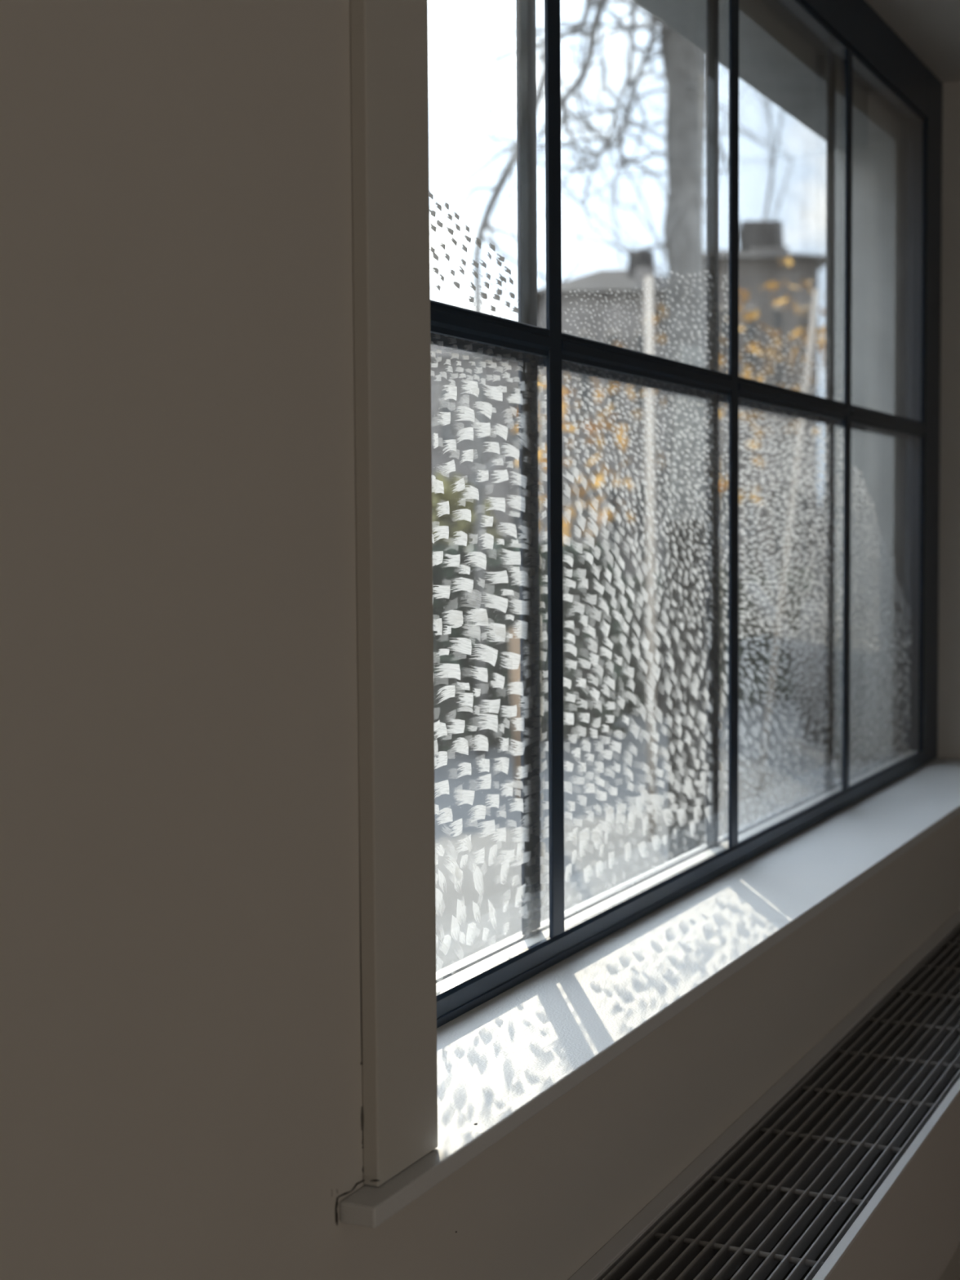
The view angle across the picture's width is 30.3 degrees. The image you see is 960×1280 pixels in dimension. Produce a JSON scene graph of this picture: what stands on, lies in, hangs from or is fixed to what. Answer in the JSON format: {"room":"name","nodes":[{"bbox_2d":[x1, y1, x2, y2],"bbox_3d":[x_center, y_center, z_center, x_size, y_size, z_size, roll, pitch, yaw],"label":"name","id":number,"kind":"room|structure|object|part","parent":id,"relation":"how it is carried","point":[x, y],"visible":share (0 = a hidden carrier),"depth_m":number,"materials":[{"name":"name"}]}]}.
{"room":"living room","nodes":[
{"label":"living room","id":0,"kind":"room"},
{"bbox_2d":[0,0,959,1279],"bbox_3d":[-0.193,0.028,1.406,0.324,2.945,9.100,1,4,26],"label":"wall","id":1,"kind":"structure","parent":0,"point":[181,1060],"depth_m":1.10,"materials":[{"name":"paint"}]},
{"bbox_2d":[350,0,437,1186],"bbox_3d":[-0.067,-0.458,1.263,0.014,1.701,0.104,1,4,26],"label":"trim","id":2,"kind":"structure","parent":1,"relation":"attached to","point":[388,38],"depth_m":1.28,"materials":[{"name":"paint"}]},
{"bbox_2d":[339,757,959,1228],"bbox_3d":[0.444,0.325,2.531,0.226,0.016,2.785,1,4,26],"label":"window sill","id":3,"kind":"structure","parent":1,"relation":"attached to","point":[502,1061],"depth_m":1.87,"materials":[{"name":"paint"}]},
{"bbox_2d":[429,0,942,1028],"bbox_3d":[0.373,-0.377,2.545,0.049,1.385,2.570,1,4,26],"label":"window","id":4,"kind":"structure","parent":1,"relation":"in","point":[852,29],"depth_m":2.41,"materials":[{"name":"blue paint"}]},
{"bbox_3d":[-0.065,0.025,1.689,0.002,0.637,0.541,1,4,26],"label":"glass pane","id":5,"kind":"part","parent":4,"relation":"part of","materials":[{"name":"clear glass"}]},
{"bbox_3d":[-0.050,-0.613,1.643,0.001,0.588,0.538,1,4,26],"label":"glass pane","id":6,"kind":"part","parent":4,"relation":"part of","materials":[{"name":"clear glass"}]},
{"bbox_3d":[0.197,-0.008,2.215,0.002,0.637,0.590,1,4,26],"label":"glass pane","id":7,"kind":"part","parent":4,"relation":"part of","materials":[{"name":"clear glass"}]},
{"bbox_3d":[0.211,-0.645,2.169,0.001,0.588,0.587,1,4,26],"label":"glass pane","id":8,"kind":"part","parent":4,"relation":"part of","materials":[{"name":"clear glass"}]},
{"bbox_3d":[0.352,0.303,2.524,0.041,0.030,2.362,1,4,26],"label":"rail","id":9,"kind":"part","parent":4,"relation":"part of","materials":[{"name":"black metal"}]},
{"bbox_3d":[0.468,-0.041,2.763,0.002,0.637,0.588,1,4,26],"label":"glass pane","id":10,"kind":"part","parent":4,"relation":"part of","materials":[{"name":"clear glass"}]},
{"bbox_3d":[0.483,-0.679,2.716,0.001,0.588,0.586,1,4,26],"label":"glass pane","id":11,"kind":"part","parent":4,"relation":"part of","materials":[{"name":"clear glass"}]},
{"bbox_3d":[0.369,-0.376,2.530,0.039,1.385,2.541,1,4,26],"label":"frame","id":12,"kind":"part","parent":4,"relation":"part of","materials":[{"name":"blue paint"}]},
{"bbox_3d":[0.756,-0.075,3.294,0.001,0.629,0.573,1,4,26],"label":"glass pane","id":13,"kind":"part","parent":4,"relation":"part of","materials":[{"name":"clear glass"}]},
{"bbox_2d":[568,909,959,1279],"bbox_3d":[0.616,0.629,2.466,0.211,0.196,2.392,1,4,26],"label":"heater","id":14,"kind":"object","parent":1,"relation":"attached to","point":[846,1167],"visible":1,"depth_m":1.98,"materials":[{"name":"metal"}]},
{"bbox_3d":[0.616,0.632,2.466,0.210,0.191,2.392,1,4,26],"label":"casing","id":15,"kind":"part","parent":14,"relation":"part of","materials":[{"name":"metal"}]},
{"bbox_2d":[632,0,897,755],"bbox_3d":[0.247,-0.316,2.515,0.124,1.234,2.398,1,4,26],"label":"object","id":16,"kind":"structure","parent":1,"relation":"attached to","point":[766,64],"depth_m":3.56,"materials":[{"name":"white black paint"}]},
{"bbox_2d":[434,697,835,972],"bbox_3d":[-47.335,-4.573,110.440,180.999,0.065,260.000,1,4,26],"label":"ground","id":17,"kind":"structure","parent":0,"point":[576,891],"depth_m":9.34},
{"bbox_2d":[431,471,502,548],"bbox_3d":[-0.224,-0.372,14.324,0.873,1.994,0.853,1,4,26],"label":"shrub","id":18,"kind":"object","parent":17,"relation":"on","point":[455,501],"visible":0.27,"depth_m":14.05,"materials":[{"name":"green plant"}]},
{"bbox_2d":[430,344,519,542],"bbox_3d":[-1.159,-4.480,44.089,5.195,6.753,8.190,0,3,0],"label":"house","id":19,"kind":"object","parent":17,"relation":"on","point":[437,465],"visible":0.06,"depth_m":40.15,"materials":[{"name":"stone"}]},
{"bbox_3d":[-0.764,-5.037,40.104,0.299,1.299,0.012,0,3,0],"label":"pane","id":20,"kind":"part","parent":19,"relation":"part of","materials":[{"name":"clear glass"}]},
{"bbox_3d":[0.037,-5.043,40.103,0.299,1.299,0.012,0,3,0],"label":"pane","id":21,"kind":"part","parent":19,"relation":"part of","materials":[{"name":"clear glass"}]},
{"bbox_3d":[0.837,-5.049,40.103,0.299,1.299,0.012,0,3,0],"label":"pane","id":22,"kind":"part","parent":19,"relation":"part of","materials":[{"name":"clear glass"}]},
{"bbox_3d":[0.856,-2.573,40.246,0.299,1.299,0.012,0,3,0],"label":"pane","id":23,"kind":"part","parent":19,"relation":"part of","materials":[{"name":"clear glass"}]},
{"bbox_2d":[429,60,580,756],"bbox_3d":[-0.030,-1.822,11.845,1.372,5.165,2.204,0,3,2],"label":"tree","id":24,"kind":"object","parent":17,"relation":"on","point":[508,169],"visible":0.71,"depth_m":11.62,"materials":[{"name":"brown plant"}]},
{"bbox_2d":[508,627,520,798],"bbox_3d":[0.211,0.409,9.750,0.070,0.955,0.133,-2,4,-28],"label":"fence post","id":25,"kind":"object","parent":17,"relation":"on","point":[514,643],"visible":0.29,"depth_m":9.72,"materials":[{"name":"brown wood"}]},
{"bbox_2d":[431,290,606,528],"bbox_3d":[0.280,-2.566,26.230,3.411,5.004,7.496,0,3,6],"label":"bare tree","id":26,"kind":"object","parent":17,"relation":"on","point":[489,466],"visible":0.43,"depth_m":25.65,"materials":[{"name":"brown plant"}]},
{"bbox_2d":[432,536,631,751],"bbox_3d":[0.011,0.002,12.588,2.248,1.562,0.921,-3,4,-39],"label":"hedge","id":27,"kind":"object","parent":17,"relation":"on","point":[464,601],"visible":0.34,"depth_m":12.42,"materials":[{"name":"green plant"}]},
{"bbox_2d":[507,367,633,544],"bbox_3d":[0.915,-1.209,18.195,1.241,3.202,1.163,-1,3,-9],"label":"tree","id":28,"kind":"object","parent":17,"relation":"on","point":[576,493],"visible":0.43,"depth_m":18.13,"materials":[{"name":"orange plant"}]},
{"bbox_3d":[0.987,-1.091,18.329,0.308,2.951,0.458,-2,4,-28],"label":"stem","id":29,"kind":"part","parent":28,"relation":"part of","materials":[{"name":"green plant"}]},
{"bbox_2d":[537,249,667,580],"bbox_3d":[2.238,-3.897,34.337,2.734,6.668,9.490,0,3,0],"label":"house","id":30,"kind":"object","parent":17,"relation":"on","point":[606,306],"visible":0.4,"depth_m":29.81,"materials":[{"name":"stone"}]},
{"bbox_3d":[1.312,-1.980,29.844,0.175,1.305,0.012,0,3,0],"label":"pane","id":31,"kind":"part","parent":30,"relation":"part of","materials":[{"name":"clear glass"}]},
{"bbox_3d":[1.763,-4.468,29.700,0.175,1.305,0.012,0,3,0],"label":"pane","id":32,"kind":"part","parent":30,"relation":"part of","materials":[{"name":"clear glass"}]},
{"bbox_3d":[1.781,-1.983,29.844,0.175,1.305,0.012,0,3,0],"label":"pane","id":33,"kind":"part","parent":30,"relation":"part of","materials":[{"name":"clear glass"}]},
{"bbox_3d":[2.231,-4.471,29.700,0.175,1.305,0.012,0,3,0],"label":"pane","id":34,"kind":"part","parent":30,"relation":"part of","materials":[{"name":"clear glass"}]},
{"bbox_3d":[2.250,-1.986,29.844,0.175,1.305,0.012,0,3,0],"label":"pane","id":35,"kind":"part","parent":30,"relation":"part of","materials":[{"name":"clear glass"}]},
{"bbox_2d":[626,249,639,275],"bbox_3d":[2.853,-6.909,32.521,0.289,0.455,0.289,1,4,26],"label":"chimney pot","id":36,"kind":"object","parent":30,"relation":"on","point":[633,264],"depth_m":32.41,"materials":[{"name":"stone"}]},
{"bbox_3d":[2.700,-4.475,29.700,0.175,1.305,0.012,0,3,0],"label":"pane","id":37,"kind":"part","parent":30,"relation":"part of","materials":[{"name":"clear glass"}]},
{"bbox_3d":[2.719,-1.990,29.844,0.175,1.305,0.012,0,3,0],"label":"pane","id":38,"kind":"part","parent":30,"relation":"part of","materials":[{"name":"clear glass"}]},
{"bbox_2d":[639,250,644,266],"bbox_3d":[2.957,-6.909,32.521,0.289,0.455,0.289,1,4,26],"label":"chimney pot","id":39,"kind":"object","parent":30,"relation":"on","point":[642,254],"depth_m":32.39,"materials":[{"name":"stone"}]},
{"bbox_2d":[644,249,654,266],"bbox_3d":[3.061,-6.910,32.521,0.289,0.455,0.289,1,4,26],"label":"chimney pot","id":40,"kind":"object","parent":30,"relation":"on","point":[649,254],"depth_m":32.39,"materials":[{"name":"stone"}]},
{"bbox_2d":[431,0,774,716],"bbox_3d":[0.990,-2.629,14.561,2.964,6.446,2.572,0,3,0],"label":"bare tree","id":41,"kind":"object","parent":17,"relation":"on","point":[684,64],"visible":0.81,"depth_m":14.20,"materials":[{"name":"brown plant"}]},
{"bbox_2d":[427,1,822,278],"bbox_3d":[3.190,-7.976,33.779,9.648,14.885,12.282,-2,4,-19],"label":"bare tree","id":42,"kind":"object","parent":17,"relation":"on","point":[722,154],"visible":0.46,"depth_m":34.42,"materials":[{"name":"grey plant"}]},
{"bbox_2d":[644,275,656,840],"bbox_3d":[0.812,-0.389,8.450,0.041,2.687,0.197,0,3,2],"label":"post","id":43,"kind":"object","parent":17,"relation":"on","point":[648,280],"visible":0.76,"depth_m":8.43,"materials":[{"name":"white metal"}]},
{"bbox_2d":[667,343,705,860],"bbox_3d":[0.517,0.171,4.363,0.077,2.045,2.833,0,3,7],"label":"wall","id":44,"kind":"structure","parent":17,"relation":"on","point":[683,842],"depth_m":3.06,"materials":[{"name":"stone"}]},
{"bbox_2d":[586,304,791,560],"bbox_3d":[1.839,-1.286,16.333,1.795,3.565,1.890,1,4,26],"label":"shrub","id":45,"kind":"object","parent":17,"relation":"on","point":[768,369],"visible":0.38,"depth_m":16.44,"materials":[{"name":"orange plant"}]},
{"bbox_3d":[1.926,-1.086,16.544,1.030,3.141,0.444,1,4,22],"label":"stem","id":46,"kind":"part","parent":45,"relation":"part of","materials":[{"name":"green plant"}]},
{"bbox_2d":[613,564,813,715],"bbox_3d":[2.373,-0.061,15.877,4.020,1.304,1.057,-3,4,-41],"label":"hedge","id":47,"kind":"object","parent":17,"relation":"on","point":[639,678],"visible":0.16,"depth_m":15.25,"materials":[{"name":"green plant"}]},
{"bbox_2d":[653,220,826,581],"bbox_3d":[3.531,-2.881,25.266,1.718,5.671,6.890,0,3,0],"label":"house","id":48,"kind":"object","parent":17,"relation":"on","point":[761,242],"visible":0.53,"depth_m":22.02,"materials":[{"name":"stone"}]},
{"bbox_3d":[3.043,-1.334,22.054,0.124,1.136,0.012,0,3,0],"label":"pane","id":49,"kind":"part","parent":48,"relation":"part of","materials":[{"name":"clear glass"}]},
{"bbox_3d":[3.026,-3.515,21.928,0.124,1.136,0.012,0,3,0],"label":"pane","id":50,"kind":"part","parent":48,"relation":"part of","materials":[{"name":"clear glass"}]},
{"bbox_2d":[739,220,757,252],"bbox_3d":[3.658,-5.418,23.947,0.289,0.455,0.289,1,4,26],"label":"chimney pot","id":51,"kind":"object","parent":48,"relation":"on","point":[748,229],"depth_m":23.83,"materials":[{"name":"stone"}]},
{"bbox_3d":[3.375,-1.337,22.054,0.124,1.136,0.012,0,3,0],"label":"pane","id":52,"kind":"part","parent":48,"relation":"part of","materials":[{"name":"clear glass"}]},
{"bbox_3d":[3.358,-3.518,21.927,0.124,1.136,0.012,0,3,0],"label":"pane","id":53,"kind":"part","parent":48,"relation":"part of","materials":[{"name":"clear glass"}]},
{"bbox_2d":[757,220,768,246],"bbox_3d":[3.807,-5.419,23.947,0.289,0.455,0.289,1,4,26],"label":"chimney pot","id":54,"kind":"object","parent":48,"relation":"on","point":[762,225],"depth_m":23.82,"materials":[{"name":"stone"}]},
{"bbox_2d":[768,220,783,246],"bbox_3d":[3.957,-5.420,23.947,0.289,0.455,0.289,1,4,26],"label":"chimney pot","id":55,"kind":"object","parent":48,"relation":"on","point":[775,227],"depth_m":23.82,"materials":[{"name":"stone"}]},
{"bbox_3d":[3.707,-1.339,22.054,0.124,1.136,0.012,0,3,0],"label":"pane","id":56,"kind":"part","parent":48,"relation":"part of","materials":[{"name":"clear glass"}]},
{"bbox_3d":[3.691,-3.520,21.927,0.124,1.136,0.012,0,3,0],"label":"pane","id":57,"kind":"part","parent":48,"relation":"part of","materials":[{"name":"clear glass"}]},
{"bbox_3d":[4.039,-1.341,22.054,0.124,1.136,0.012,0,3,0],"label":"pane","id":58,"kind":"part","parent":48,"relation":"part of","materials":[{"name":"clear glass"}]},
{"bbox_3d":[4.023,-3.523,21.927,0.124,1.136,0.012,0,3,0],"label":"pane","id":59,"kind":"part","parent":48,"relation":"part of","materials":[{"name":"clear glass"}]},
{"bbox_2d":[705,476,825,743],"bbox_3d":[2.095,-0.207,12.527,1.528,1.879,0.676,2,4,34],"label":"bare tree","id":60,"kind":"object","parent":17,"relation":"on","point":[811,698],"visible":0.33,"depth_m":12.29,"materials":[{"name":"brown plant"}]},
{"bbox_2d":[719,255,826,576],"bbox_3d":[3.357,-1.942,19.497,1.445,4.473,1.546,1,4,26],"label":"tree","id":61,"kind":"object","parent":17,"relation":"on","point":[749,316],"visible":0.56,"depth_m":19.37,"materials":[{"name":"orange plant"}]},
{"bbox_3d":[3.435,-1.765,19.475,0.357,4.120,0.492,1,4,26],"label":"stem","id":62,"kind":"part","parent":61,"relation":"part of","materials":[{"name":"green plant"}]},
{"bbox_2d":[755,288,819,799],"bbox_3d":[1.693,-0.528,9.750,0.406,2.802,0.031,-2,4,-26],"label":"pole","id":63,"kind":"object","parent":17,"relation":"on","point":[815,292],"visible":0.6,"depth_m":9.74,"materials":[{"name":"grey metal"}]}
]}

